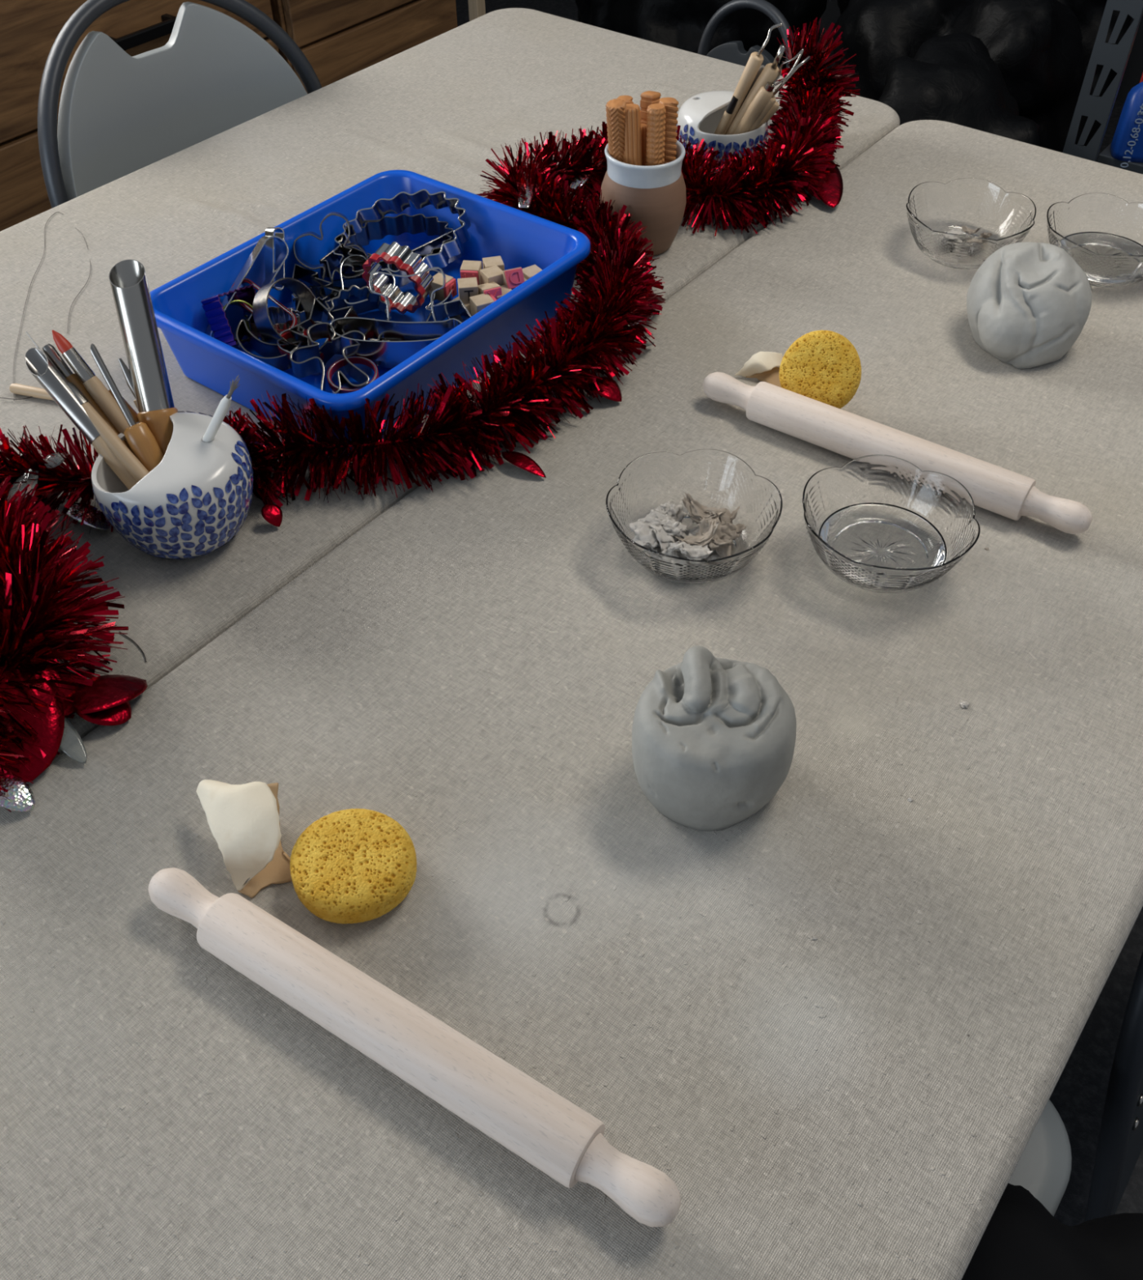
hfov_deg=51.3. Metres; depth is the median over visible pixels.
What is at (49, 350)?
tool
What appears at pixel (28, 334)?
tool
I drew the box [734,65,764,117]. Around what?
brush
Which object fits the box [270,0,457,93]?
drawer unit
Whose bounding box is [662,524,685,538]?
scrap
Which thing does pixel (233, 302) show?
cookie cutter
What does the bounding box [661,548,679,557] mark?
scrap
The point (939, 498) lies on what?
clear bowl
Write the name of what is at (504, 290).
stamp
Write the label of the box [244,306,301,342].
cookie cutter
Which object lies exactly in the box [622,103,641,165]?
roller
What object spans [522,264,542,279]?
stamp
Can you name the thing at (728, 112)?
tool
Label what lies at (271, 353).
cookie cutter
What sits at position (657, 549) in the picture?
scrap
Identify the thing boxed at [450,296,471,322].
stamp
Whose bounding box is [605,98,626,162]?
roller
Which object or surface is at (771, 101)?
tool
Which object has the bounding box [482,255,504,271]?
stamp
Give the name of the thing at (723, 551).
scrap
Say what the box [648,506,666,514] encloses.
scrap
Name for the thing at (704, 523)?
scrap
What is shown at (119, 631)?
thread
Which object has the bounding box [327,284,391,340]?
cookie cutter
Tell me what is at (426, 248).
cookie cutter
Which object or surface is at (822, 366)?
sponge
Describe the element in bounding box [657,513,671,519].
scrap
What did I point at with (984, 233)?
scrap
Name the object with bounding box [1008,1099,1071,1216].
stool
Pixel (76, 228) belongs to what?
loose wire
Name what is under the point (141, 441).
hole punch
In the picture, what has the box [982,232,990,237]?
scrap
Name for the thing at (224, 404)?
brush
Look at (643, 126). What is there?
roller
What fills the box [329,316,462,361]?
cookie cutter
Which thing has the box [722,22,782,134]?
tool
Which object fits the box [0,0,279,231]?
drawer unit
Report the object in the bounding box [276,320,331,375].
cookie cutter
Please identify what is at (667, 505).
scrap
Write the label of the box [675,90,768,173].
pot
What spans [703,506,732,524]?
scrap
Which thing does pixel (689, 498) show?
scrap
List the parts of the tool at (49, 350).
handle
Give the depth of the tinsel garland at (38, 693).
0.98 m
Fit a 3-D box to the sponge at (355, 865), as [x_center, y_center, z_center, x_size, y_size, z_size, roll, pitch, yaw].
[-0.161,0.166,0.878,0.093,0.036,0.089,14,48,14]
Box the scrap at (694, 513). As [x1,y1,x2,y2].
[685,500,724,520]
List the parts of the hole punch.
steel rod, handle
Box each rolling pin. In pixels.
[147,867,680,1226]
[702,371,1092,533]
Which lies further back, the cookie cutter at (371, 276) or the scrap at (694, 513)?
the cookie cutter at (371, 276)
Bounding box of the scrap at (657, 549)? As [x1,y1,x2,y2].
[650,546,662,553]
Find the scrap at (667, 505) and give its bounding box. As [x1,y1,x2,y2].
[657,502,669,511]
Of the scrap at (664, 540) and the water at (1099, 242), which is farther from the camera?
the water at (1099, 242)
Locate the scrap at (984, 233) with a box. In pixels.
[980,231,991,238]
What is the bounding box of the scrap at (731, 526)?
[724,521,736,541]
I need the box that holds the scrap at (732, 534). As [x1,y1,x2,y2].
[724,529,737,543]
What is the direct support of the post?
on the floor
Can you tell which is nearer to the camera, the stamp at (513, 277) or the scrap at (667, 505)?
the scrap at (667, 505)
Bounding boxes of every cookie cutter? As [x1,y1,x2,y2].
[200,284,256,346]
[204,235,288,346]
[222,300,254,342]
[231,278,298,333]
[235,319,302,370]
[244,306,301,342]
[252,277,321,346]
[264,226,284,290]
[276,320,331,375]
[288,297,358,363]
[289,322,368,393]
[291,285,348,311]
[292,263,349,322]
[293,211,368,297]
[319,243,371,295]
[326,355,378,393]
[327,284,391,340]
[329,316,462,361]
[333,189,471,279]
[339,253,395,314]
[343,213,453,271]
[362,241,433,313]
[364,317,391,365]
[368,266,445,340]
[377,338,402,368]
[387,230,464,287]
[413,269,453,321]
[425,298,471,321]
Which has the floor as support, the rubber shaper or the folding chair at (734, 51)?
the folding chair at (734, 51)
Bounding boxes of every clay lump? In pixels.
[631,645,796,831]
[966,241,1091,368]
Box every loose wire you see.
[0,395,32,399]
[13,211,63,400]
[66,227,90,333]
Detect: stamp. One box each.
[428,272,457,301]
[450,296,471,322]
[457,277,478,304]
[460,260,482,284]
[469,293,496,315]
[477,281,502,299]
[480,265,502,285]
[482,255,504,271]
[496,284,511,299]
[501,266,524,289]
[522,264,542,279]
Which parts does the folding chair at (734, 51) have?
backrest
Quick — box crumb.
[959,701,968,708]
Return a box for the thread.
[119,631,146,662]
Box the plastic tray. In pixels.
[150,169,590,456]
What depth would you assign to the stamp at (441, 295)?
1.42 m
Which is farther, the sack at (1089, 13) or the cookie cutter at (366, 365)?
the sack at (1089, 13)
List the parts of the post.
panel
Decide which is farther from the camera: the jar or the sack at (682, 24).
the sack at (682, 24)
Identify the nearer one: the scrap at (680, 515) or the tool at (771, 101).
the scrap at (680, 515)
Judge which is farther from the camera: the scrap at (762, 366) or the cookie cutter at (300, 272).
the cookie cutter at (300, 272)
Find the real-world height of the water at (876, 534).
0.013 m
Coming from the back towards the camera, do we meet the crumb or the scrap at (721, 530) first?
the scrap at (721, 530)
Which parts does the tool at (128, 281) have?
handle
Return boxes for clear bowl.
[605,448,782,584]
[802,454,980,593]
[906,177,1035,269]
[1046,192,1142,287]
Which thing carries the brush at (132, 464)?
in the pot at (197, 498)
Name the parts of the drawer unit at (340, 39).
drawer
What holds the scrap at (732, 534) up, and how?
in the clear bowl at (717, 478)
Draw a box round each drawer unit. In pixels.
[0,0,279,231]
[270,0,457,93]
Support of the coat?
on the stool
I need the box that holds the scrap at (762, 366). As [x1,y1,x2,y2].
[733,351,782,387]
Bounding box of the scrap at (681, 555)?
[676,551,687,558]
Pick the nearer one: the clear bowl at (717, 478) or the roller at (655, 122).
the clear bowl at (717, 478)
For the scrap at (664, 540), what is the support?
in the clear bowl at (717, 478)
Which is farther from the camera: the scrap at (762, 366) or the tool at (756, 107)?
the tool at (756, 107)
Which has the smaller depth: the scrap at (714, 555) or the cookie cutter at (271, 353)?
the scrap at (714, 555)
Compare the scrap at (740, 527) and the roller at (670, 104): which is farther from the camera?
the roller at (670, 104)
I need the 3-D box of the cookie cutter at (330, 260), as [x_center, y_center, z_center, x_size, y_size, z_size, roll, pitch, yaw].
[-0.276,-0.457,1.468,0.067,0.041,0.070,-12,47,-11]
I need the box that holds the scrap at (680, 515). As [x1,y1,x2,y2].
[668,502,686,522]
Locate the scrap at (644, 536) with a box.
[632,523,661,547]
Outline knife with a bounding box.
[118,358,138,410]
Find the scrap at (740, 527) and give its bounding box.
[733,523,747,537]
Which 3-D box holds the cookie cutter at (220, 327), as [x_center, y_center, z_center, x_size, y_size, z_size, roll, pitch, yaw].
[-0.383,-0.369,1.361,0.053,0.075,0.069,24,51,21]
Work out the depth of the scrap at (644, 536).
1.11 m
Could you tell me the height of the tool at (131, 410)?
0.109 m
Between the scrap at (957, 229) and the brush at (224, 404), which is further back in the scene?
the scrap at (957, 229)
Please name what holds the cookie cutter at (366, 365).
in the plastic tray
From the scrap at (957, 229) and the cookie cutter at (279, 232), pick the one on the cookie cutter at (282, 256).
the cookie cutter at (279, 232)
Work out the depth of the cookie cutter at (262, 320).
1.33 m
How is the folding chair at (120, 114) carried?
on the floor
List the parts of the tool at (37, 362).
handle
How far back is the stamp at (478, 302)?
1.36 m
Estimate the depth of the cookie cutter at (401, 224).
1.50 m
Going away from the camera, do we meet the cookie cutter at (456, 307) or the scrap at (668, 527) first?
the scrap at (668, 527)
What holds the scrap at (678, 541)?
on the scrap
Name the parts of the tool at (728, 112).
handle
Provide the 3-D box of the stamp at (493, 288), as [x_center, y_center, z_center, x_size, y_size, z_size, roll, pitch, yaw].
[-0.095,-0.401,1.389,0.022,0.027,0.031,-18,49,-16]
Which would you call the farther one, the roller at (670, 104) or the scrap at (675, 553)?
the roller at (670, 104)
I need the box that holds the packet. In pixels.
[1110,81,1142,167]
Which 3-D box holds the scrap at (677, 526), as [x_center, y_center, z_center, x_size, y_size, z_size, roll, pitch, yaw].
[0.093,-0.102,1.123,0.034,0.021,0.023,9,47,9]
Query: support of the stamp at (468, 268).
in the plastic tray
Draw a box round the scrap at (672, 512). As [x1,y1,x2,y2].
[661,501,679,519]
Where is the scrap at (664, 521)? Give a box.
[653,514,675,524]
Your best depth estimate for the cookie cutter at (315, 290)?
1.42 m
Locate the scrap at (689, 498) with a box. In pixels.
[681,492,717,522]
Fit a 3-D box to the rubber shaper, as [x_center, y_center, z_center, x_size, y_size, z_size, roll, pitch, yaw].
[-0.429,-0.207,1.137,0.126,0.161,0.016,26,51,23]
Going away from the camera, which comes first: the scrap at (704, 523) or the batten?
the scrap at (704, 523)
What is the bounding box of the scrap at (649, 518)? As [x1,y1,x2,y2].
[638,510,670,526]
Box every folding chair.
[37,0,321,208]
[697,0,795,75]
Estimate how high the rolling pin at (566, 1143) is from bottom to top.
0.043 m
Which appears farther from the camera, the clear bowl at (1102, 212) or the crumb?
the clear bowl at (1102, 212)
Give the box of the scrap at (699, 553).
[680,542,713,559]
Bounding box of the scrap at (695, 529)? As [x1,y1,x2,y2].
[685,524,699,536]
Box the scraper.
[195,779,292,897]
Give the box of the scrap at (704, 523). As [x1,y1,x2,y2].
[699,517,733,549]
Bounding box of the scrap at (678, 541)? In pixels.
[666,540,680,551]
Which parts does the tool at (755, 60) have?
handle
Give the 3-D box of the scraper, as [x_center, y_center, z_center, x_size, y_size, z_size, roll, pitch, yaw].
[-0.241,0.137,0.897,0.059,0.048,0.096,-21,49,-19]
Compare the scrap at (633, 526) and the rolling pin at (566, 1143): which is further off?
the scrap at (633, 526)
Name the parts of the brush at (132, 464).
handle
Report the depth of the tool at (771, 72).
1.58 m
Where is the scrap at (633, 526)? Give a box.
[628,520,644,537]
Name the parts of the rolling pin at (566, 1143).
handle, handle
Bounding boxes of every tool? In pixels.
[9,382,53,399]
[24,347,137,489]
[25,331,43,351]
[42,343,133,453]
[108,259,177,456]
[108,389,138,422]
[713,95,737,134]
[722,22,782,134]
[725,44,786,134]
[733,48,804,134]
[747,55,810,132]
[755,101,778,128]
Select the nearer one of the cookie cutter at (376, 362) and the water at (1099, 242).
the cookie cutter at (376, 362)
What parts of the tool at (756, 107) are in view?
handle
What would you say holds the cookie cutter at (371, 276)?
in the plastic tray
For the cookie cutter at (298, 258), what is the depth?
1.42 m
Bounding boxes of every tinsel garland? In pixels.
[0,17,860,534]
[0,456,147,812]
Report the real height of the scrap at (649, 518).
0.016 m
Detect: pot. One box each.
[91,411,253,559]
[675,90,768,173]
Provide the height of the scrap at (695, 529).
0.024 m
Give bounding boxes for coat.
[961,1183,1142,1279]
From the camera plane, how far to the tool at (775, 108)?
1.63 m
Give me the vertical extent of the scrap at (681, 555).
0.012 m
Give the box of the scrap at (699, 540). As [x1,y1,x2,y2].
[673,519,719,546]
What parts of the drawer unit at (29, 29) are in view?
drawer, handle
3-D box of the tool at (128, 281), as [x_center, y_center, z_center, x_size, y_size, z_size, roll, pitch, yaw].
[-0.400,-0.238,1.143,0.037,0.199,0.148,-9,47,-8]
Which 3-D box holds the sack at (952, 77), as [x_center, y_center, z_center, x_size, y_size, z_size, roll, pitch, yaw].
[0.720,-0.872,2.488,0.462,0.628,0.419,-21,49,-19]
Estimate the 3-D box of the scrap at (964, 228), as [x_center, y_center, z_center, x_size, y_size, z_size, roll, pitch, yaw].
[0.519,-0.534,1.548,0.018,0.012,0.021,-29,52,-25]
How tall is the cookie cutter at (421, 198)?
0.090 m
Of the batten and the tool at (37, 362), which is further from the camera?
the batten
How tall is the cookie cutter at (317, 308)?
0.058 m
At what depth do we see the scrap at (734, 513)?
1.14 m
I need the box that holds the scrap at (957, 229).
[947,226,963,235]
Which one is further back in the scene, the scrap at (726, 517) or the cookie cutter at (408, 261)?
the cookie cutter at (408, 261)
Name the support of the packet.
on the storage shelf
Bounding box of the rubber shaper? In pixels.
[52,329,129,444]
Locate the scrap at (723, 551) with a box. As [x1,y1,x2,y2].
[709,533,732,557]
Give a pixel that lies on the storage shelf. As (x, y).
(1115, 57)
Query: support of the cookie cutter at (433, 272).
in the plastic tray
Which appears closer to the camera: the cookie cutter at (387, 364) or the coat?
the coat
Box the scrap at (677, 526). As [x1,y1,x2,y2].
[664,520,688,536]
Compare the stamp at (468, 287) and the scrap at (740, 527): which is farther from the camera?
the stamp at (468, 287)
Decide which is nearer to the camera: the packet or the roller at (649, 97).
the roller at (649, 97)
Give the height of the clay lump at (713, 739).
0.111 m
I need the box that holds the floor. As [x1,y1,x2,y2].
[455,0,1142,1226]
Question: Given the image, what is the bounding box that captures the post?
[1084,951,1142,1222]
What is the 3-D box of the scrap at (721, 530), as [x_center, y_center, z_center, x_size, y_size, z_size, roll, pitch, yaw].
[0.132,-0.100,1.117,0.030,0.019,0.028,-11,47,-10]
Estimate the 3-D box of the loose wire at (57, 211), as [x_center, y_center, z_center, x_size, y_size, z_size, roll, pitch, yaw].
[-0.667,-0.425,1.475,0.021,0.001,0.454,-7,46,-7]
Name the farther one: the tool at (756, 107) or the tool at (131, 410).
the tool at (756, 107)
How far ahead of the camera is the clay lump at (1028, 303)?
1.32 m
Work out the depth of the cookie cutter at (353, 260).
1.43 m
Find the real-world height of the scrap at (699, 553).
0.016 m
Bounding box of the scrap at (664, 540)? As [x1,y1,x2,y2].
[648,524,678,551]
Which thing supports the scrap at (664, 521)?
in the clear bowl at (717, 478)
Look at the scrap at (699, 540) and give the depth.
1.10 m
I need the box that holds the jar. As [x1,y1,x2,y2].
[600,140,685,256]
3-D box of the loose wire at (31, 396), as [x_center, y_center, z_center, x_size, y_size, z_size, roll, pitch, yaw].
[-0.582,-0.267,1.319,0.105,0.002,0.013,7,47,7]
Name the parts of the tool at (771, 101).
handle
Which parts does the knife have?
blade, handle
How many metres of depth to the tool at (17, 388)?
1.32 m
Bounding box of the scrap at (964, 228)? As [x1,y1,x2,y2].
[961,225,980,234]
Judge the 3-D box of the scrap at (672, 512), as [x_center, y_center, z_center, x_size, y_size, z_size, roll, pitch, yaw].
[0.094,-0.125,1.145,0.018,0.010,0.022,19,49,18]
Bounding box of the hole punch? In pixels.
[90,343,164,471]
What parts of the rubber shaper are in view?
handle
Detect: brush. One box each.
[64,377,149,482]
[201,374,239,442]
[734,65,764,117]
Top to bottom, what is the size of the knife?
0.133 m
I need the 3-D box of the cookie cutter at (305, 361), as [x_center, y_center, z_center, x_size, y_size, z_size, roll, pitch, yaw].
[-0.264,-0.300,1.301,0.083,0.064,0.095,-7,46,-6]
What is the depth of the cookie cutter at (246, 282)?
1.36 m
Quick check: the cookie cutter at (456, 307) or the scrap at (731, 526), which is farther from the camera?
the cookie cutter at (456, 307)
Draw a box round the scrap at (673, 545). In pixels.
[666,542,694,558]
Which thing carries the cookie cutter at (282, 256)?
in the plastic tray
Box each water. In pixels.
[818,502,946,568]
[1064,231,1142,255]
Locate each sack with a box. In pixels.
[574,0,826,75]
[832,0,1101,152]
[836,0,1132,97]
[877,31,1039,146]
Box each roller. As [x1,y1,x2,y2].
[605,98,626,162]
[617,95,633,103]
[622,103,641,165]
[640,90,661,124]
[640,123,647,165]
[645,103,666,165]
[657,97,678,164]
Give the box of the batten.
[467,0,485,21]
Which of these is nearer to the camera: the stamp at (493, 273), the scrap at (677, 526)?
the scrap at (677, 526)
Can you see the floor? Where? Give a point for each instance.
(1078, 1096)
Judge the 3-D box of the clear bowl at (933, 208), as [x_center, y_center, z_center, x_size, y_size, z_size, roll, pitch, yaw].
[0.504,-0.526,1.522,0.158,0.060,0.164,-33,54,-27]
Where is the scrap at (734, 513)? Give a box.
[729,506,739,520]
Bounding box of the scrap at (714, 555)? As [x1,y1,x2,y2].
[702,548,721,560]
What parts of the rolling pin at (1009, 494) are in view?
handle, handle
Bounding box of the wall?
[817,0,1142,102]
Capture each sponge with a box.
[289,808,417,924]
[778,329,861,408]
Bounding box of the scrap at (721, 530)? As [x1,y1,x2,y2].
[695,517,728,548]
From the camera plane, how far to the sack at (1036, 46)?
2.59 m
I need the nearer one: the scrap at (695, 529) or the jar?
the scrap at (695, 529)
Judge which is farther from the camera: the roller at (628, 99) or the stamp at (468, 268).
the roller at (628, 99)
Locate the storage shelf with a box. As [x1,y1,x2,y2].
[1062,0,1142,173]
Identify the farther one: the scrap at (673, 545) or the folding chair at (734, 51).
the folding chair at (734, 51)

